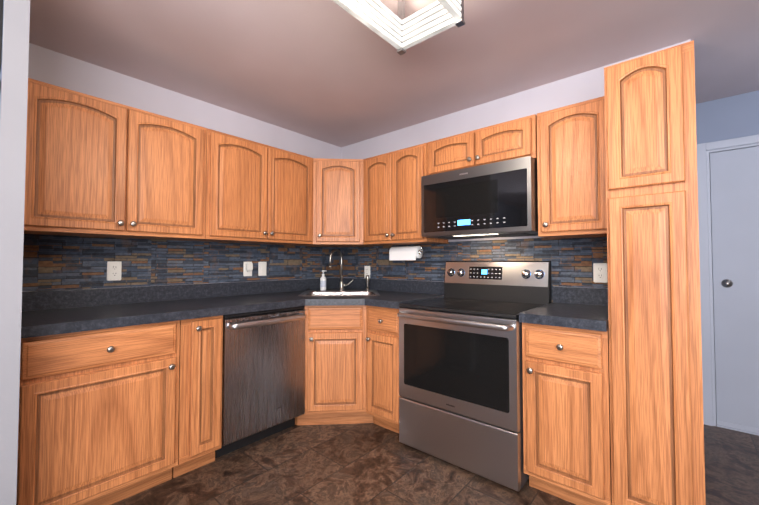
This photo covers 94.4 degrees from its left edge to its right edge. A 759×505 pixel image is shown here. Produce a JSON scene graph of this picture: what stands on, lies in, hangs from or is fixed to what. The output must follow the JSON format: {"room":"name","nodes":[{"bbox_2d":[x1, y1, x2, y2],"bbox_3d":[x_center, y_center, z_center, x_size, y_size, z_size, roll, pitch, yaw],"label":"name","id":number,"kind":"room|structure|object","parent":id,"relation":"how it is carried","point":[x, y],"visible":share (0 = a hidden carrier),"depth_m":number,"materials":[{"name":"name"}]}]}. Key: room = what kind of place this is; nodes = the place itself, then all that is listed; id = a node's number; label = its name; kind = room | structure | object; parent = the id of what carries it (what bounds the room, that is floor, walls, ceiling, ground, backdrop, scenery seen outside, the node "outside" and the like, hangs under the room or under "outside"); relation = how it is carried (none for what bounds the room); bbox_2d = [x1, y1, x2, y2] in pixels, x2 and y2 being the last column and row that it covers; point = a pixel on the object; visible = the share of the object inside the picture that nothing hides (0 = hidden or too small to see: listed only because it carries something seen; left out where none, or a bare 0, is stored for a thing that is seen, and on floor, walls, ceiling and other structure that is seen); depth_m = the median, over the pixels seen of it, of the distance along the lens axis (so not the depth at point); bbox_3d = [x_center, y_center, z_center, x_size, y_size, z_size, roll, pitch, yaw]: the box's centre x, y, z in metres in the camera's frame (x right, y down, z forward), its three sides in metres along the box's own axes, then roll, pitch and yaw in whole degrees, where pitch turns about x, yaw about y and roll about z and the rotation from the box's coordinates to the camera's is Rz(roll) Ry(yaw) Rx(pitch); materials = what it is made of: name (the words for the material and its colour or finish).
{"room":"kitchen","nodes":[
{"label":"kitchen","id":0,"kind":"room"},
{"bbox_2d":[0,0,29,504],"bbox_3d":[-1.607,0.038,1.497,0.930,2.370,0.063,-1,-2,41],"label":"wall","id":1,"kind":"structure","parent":0,"point":[14,72],"depth_m":1.20,"materials":[{"name":"white paint"}]},
{"bbox_2d":[0,0,2,68],"bbox_3d":[-1.457,-0.791,1.334,0.400,0.300,0.020,-1,-2,41],"label":"picture frame","id":2,"kind":"object","parent":1,"relation":"attached to","point":[1,10],"visible":1,"depth_m":1.20,"materials":[{"name":"black"}]},
{"bbox_2d":[23,43,340,291],"bbox_3d":[-1.193,0.073,2.765,0.100,2.370,2.525,-1,-2,41],"label":"wall","id":3,"kind":"structure","parent":0,"point":[45,65],"depth_m":2.37,"materials":[{"name":"paint"}]},
{"bbox_2d":[24,78,206,240],"bbox_3d":[-1.514,-0.458,2.049,0.360,0.727,0.867,-1,-2,41],"label":"upper cabinet","id":4,"kind":"object","parent":3,"relation":"attached to","point":[97,167],"visible":0.96,"depth_m":1.90,"materials":[{"name":"brown wood"}]},
{"bbox_2d":[22,234,341,291],"bbox_3d":[-1.171,0.071,2.703,0.014,0.316,2.330,-1,-2,41],"label":"backsplash","id":5,"kind":"structure","parent":3,"relation":"attached to","point":[57,262],"depth_m":2.33,"materials":[{"name":"tile"}]},
{"bbox_2d":[107,261,121,280],"bbox_3d":[-1.626,0.114,2.156,0.009,0.117,0.072,-1,-2,41],"label":"electrical outlet","id":6,"kind":"object","parent":5,"relation":"attached to","point":[114,268],"visible":1,"depth_m":2.15,"materials":[{"name":"white plastic"}]},
{"bbox_2d":[243,262,252,275],"bbox_3d":[-1.044,0.132,2.810,0.036,0.117,0.072,-1,-2,41],"label":"electrical outlet","id":7,"kind":"object","parent":5,"relation":"attached to","point":[247,268],"visible":0.98,"depth_m":2.80,"materials":[{"name":"white plastic"}]},
{"bbox_2d":[258,262,266,275],"bbox_3d":[-0.969,0.134,2.916,0.012,0.117,0.072,-1,-2,41],"label":"light switch","id":8,"kind":"object","parent":5,"relation":"attached to","point":[262,268],"visible":1,"depth_m":2.91,"materials":[{"name":"white plastic"}]},
{"bbox_2d":[189,128,312,244],"bbox_3d":[-0.944,-0.440,2.711,0.360,0.727,0.875,-1,-2,41],"label":"upper cabinet","id":9,"kind":"object","parent":3,"relation":"attached to","point":[258,193],"visible":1,"depth_m":2.55,"materials":[{"name":"brown wood"}]},
{"bbox_2d":[29,0,758,146],"bbox_3d":[0.341,-1.227,-0.322,6.500,0.060,7.350,-1,-2,41],"label":"ceiling","id":10,"kind":"structure","parent":0,"point":[330,72],"depth_m":1.97,"materials":[{"name":"paint"}]},
{"bbox_2d":[332,0,464,54],"bbox_3d":[0.015,-1.006,1.198,0.303,0.297,0.584,-1,-2,41],"label":"flush-mount light fixture","id":11,"kind":"object","parent":10,"relation":"attached to","point":[400,32],"visible":1,"depth_m":1.38,"materials":[{"name":"white glass"}]},
{"bbox_2d":[112,423,758,504],"bbox_3d":[0.341,1.202,-0.389,6.500,0.060,7.350,-1,-2,41],"label":"floor","id":12,"kind":"structure","parent":0,"point":[353,464],"depth_m":1.94,"materials":[{"name":"tile"}]},
{"bbox_2d":[16,320,179,504],"bbox_3d":[-1.485,0.795,1.827,0.650,0.875,0.620,-1,-2,41],"label":"base cabinet","id":13,"kind":"object","parent":12,"relation":"on","point":[98,416],"visible":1,"depth_m":1.61,"materials":[{"name":"brown wood"}]},
{"bbox_2d":[172,315,222,477],"bbox_3d":[-1.205,0.804,2.152,0.650,0.875,0.229,-1,-2,41],"label":"base cabinet","id":14,"kind":"object","parent":12,"relation":"on","point":[200,397],"visible":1,"depth_m":1.96,"materials":[{"name":"brown wood"}]},
{"bbox_2d":[215,306,305,457],"bbox_3d":[-0.930,0.814,2.457,0.668,0.873,0.579,-1,-2,41],"label":"dishwasher","id":15,"kind":"object","parent":12,"relation":"on","point":[263,376],"visible":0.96,"depth_m":2.24,"materials":[{"name":"grey metal"}]},
{"bbox_2d":[295,306,306,424],"bbox_3d":[-0.774,0.828,3.013,0.450,0.876,1.089,0,-2,-4],"label":"base cabinet","id":16,"kind":"object","parent":12,"relation":"on","point":[298,420],"depth_m":2.52,"materials":[{"name":"brown wood"}]},
{"bbox_2d":[303,305,358,424],"bbox_3d":[-0.356,0.829,3.044,0.388,0.876,1.089,0,-2,-4],"label":"base cabinet","id":17,"kind":"object","parent":12,"relation":"on","point":[335,364],"depth_m":2.51,"materials":[{"name":"brown wood"}]},
{"bbox_2d":[359,305,373,422],"bbox_3d":[0.062,0.830,3.075,0.450,0.876,1.089,0,-2,-4],"label":"base cabinet","id":18,"kind":"object","parent":12,"relation":"on","point":[364,417],"depth_m":2.54,"materials":[{"name":"brown wood"}]},
{"bbox_2d":[21,278,443,338],"bbox_3d":[-0.693,0.296,2.303,1.247,0.148,2.356,-1,-2,41],"label":"countertop","id":19,"kind":"structure","parent":18,"relation":"on","point":[45,313],"depth_m":2.21,"materials":[{"name":"stone"}]},
{"bbox_2d":[320,270,325,289],"bbox_3d":[-0.514,0.256,3.234,0.068,0.184,0.057,-1,-2,41],"label":"soap bottle","id":20,"kind":"object","parent":19,"relation":"on","point":[323,282],"visible":0.9,"depth_m":3.21,"materials":[{"name":"white plastic"}]},
{"bbox_2d":[298,290,379,295],"bbox_3d":[-0.326,0.432,2.942,0.635,0.192,0.520,0,-2,-4],"label":"sink","id":21,"kind":"object","parent":19,"relation":"in","point":[341,293],"visible":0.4,"depth_m":3.10,"materials":[{"name":"silver metal"}]},
{"bbox_2d":[329,249,369,290],"bbox_3d":[-0.275,0.155,3.124,0.212,0.370,0.352,-1,-2,41],"label":"faucet","id":22,"kind":"object","parent":19,"relation":"on","point":[341,287],"visible":1,"depth_m":3.16,"materials":[{"name":"grey metal"}]},
{"bbox_2d":[366,305,399,432],"bbox_3d":[0.210,0.818,2.636,0.330,0.875,0.650,-1,-2,41],"label":"base cabinet","id":23,"kind":"object","parent":12,"relation":"on","point":[382,366],"visible":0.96,"depth_m":2.42,"materials":[{"name":"brown wood"}]},
{"bbox_2d":[397,261,551,491],"bbox_3d":[0.601,0.649,2.250,0.756,1.190,0.702,-1,-2,41],"label":"electric range","id":24,"kind":"object","parent":12,"relation":"on","point":[460,378],"visible":0.96,"depth_m":2.04,"materials":[{"name":"grey metal"}]},
{"bbox_2d":[522,322,611,504],"bbox_3d":[1.063,0.797,1.901,0.377,0.875,0.650,-1,-2,41],"label":"base cabinet","id":25,"kind":"object","parent":12,"relation":"on","point":[566,423],"visible":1,"depth_m":1.67,"materials":[{"name":"brown wood"}]},
{"bbox_2d":[519,287,608,331],"bbox_3d":[1.066,0.285,1.918,0.379,0.148,0.642,-1,-2,41],"label":"countertop","id":26,"kind":"structure","parent":25,"relation":"on","point":[578,308],"depth_m":1.85,"materials":[{"name":"stone"}]},
{"bbox_2d":[604,40,705,504],"bbox_3d":[1.333,0.194,1.700,0.307,2.070,0.628,-1,-2,41],"label":"pantry cabinet","id":27,"kind":"object","parent":12,"relation":"on","point":[656,384],"visible":1,"depth_m":1.46,"materials":[{"name":"brown wood"}]},
{"bbox_2d":[341,39,690,288],"bbox_3d":[0.664,0.073,2.764,2.715,2.370,0.100,-1,-2,41],"label":"wall","id":28,"kind":"structure","parent":0,"point":[581,87],"depth_m":2.57,"materials":[{"name":"paint"}]},
{"bbox_2d":[296,158,383,246],"bbox_3d":[-0.364,-0.427,3.194,0.608,0.727,0.608,-1,-2,41],"label":"upper cabinet","id":29,"kind":"object","parent":28,"relation":"attached to","point":[338,193],"visible":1,"depth_m":2.96,"materials":[{"name":"brown wood"}]},
{"bbox_2d":[363,143,447,245],"bbox_3d":[0.189,-0.435,2.880,0.635,0.727,0.360,-1,-2,41],"label":"upper cabinet","id":30,"kind":"object","parent":28,"relation":"attached to","point":[392,201],"visible":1,"depth_m":2.75,"materials":[{"name":"brown wood"}]},
{"bbox_2d":[389,243,425,259],"bbox_3d":[0.216,-0.003,2.889,0.335,0.134,0.099,-1,-2,41],"label":"paper towel holder","id":31,"kind":"object","parent":30,"relation":"attached to","point":[406,253],"visible":1,"depth_m":2.83,"materials":[{"name":"white paper"}]},
{"bbox_2d":[342,237,607,302],"bbox_3d":[0.508,0.137,2.822,2.400,0.441,0.014,-1,-2,41],"label":"backsplash","id":32,"kind":"structure","parent":28,"relation":"attached to","point":[572,260],"depth_m":2.56,"materials":[{"name":"tile"}]},
{"bbox_2d":[364,266,369,277],"bbox_3d":[-0.117,0.186,3.344,0.072,0.117,0.009,-1,-2,41],"label":"electrical outlet","id":33,"kind":"object","parent":32,"relation":"attached to","point":[366,270],"visible":0.85,"depth_m":3.34,"materials":[{"name":"white plastic"}]},
{"bbox_2d":[593,263,607,282],"bbox_3d":[1.322,0.122,2.105,0.072,0.117,0.009,-1,-2,41],"label":"electrical outlet","id":34,"kind":"object","parent":32,"relation":"attached to","point":[600,273],"visible":1,"depth_m":2.10,"materials":[{"name":"white plastic"}]},
{"bbox_2d":[427,114,536,174],"bbox_3d":[0.722,-0.681,2.427,0.757,0.260,0.360,-1,-2,41],"label":"upper cabinet","id":35,"kind":"object","parent":28,"relation":"attached to","point":[510,140],"visible":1,"depth_m":2.27,"materials":[{"name":"brown wood"}]},
{"bbox_2d":[421,156,537,239],"bbox_3d":[0.710,-0.326,2.403,0.752,0.436,0.397,-1,-2,41],"label":"microwave","id":36,"kind":"object","parent":35,"relation":"attached to","point":[496,199],"visible":0.98,"depth_m":2.21,"materials":[{"name":"silver metal"}]},
{"bbox_2d":[537,96,606,238],"bbox_3d":[1.158,-0.458,2.045,0.377,0.727,0.360,-1,-2,41],"label":"upper cabinet","id":37,"kind":"object","parent":28,"relation":"attached to","point":[571,163],"visible":0.96,"depth_m":1.94,"materials":[{"name":"brown wood"}]},
{"bbox_2d":[696,90,758,150],"bbox_3d":[3.736,0.038,1.503,3.785,2.370,0.100,-1,-2,41],"label":"wall","id":38,"kind":"structure","parent":0,"point":[731,117],"depth_m":2.53,"materials":[{"name":"paint"}]},
{"bbox_2d":[697,135,758,425],"bbox_3d":[2.754,0.216,2.335,0.935,2.060,0.116,-1,-2,41],"label":"door frame","id":39,"kind":"structure","parent":38,"relation":"attached to","point":[706,299],"depth_m":2.57,"materials":[{"name":"paint"}]},
{"bbox_2d":[709,146,758,435],"bbox_3d":[2.741,0.254,2.318,0.785,1.985,0.064,-1,-2,41],"label":"hall door","id":40,"kind":"structure","parent":38,"relation":"in","point":[734,185],"depth_m":2.49,"materials":[{"name":"paint"}]}
]}

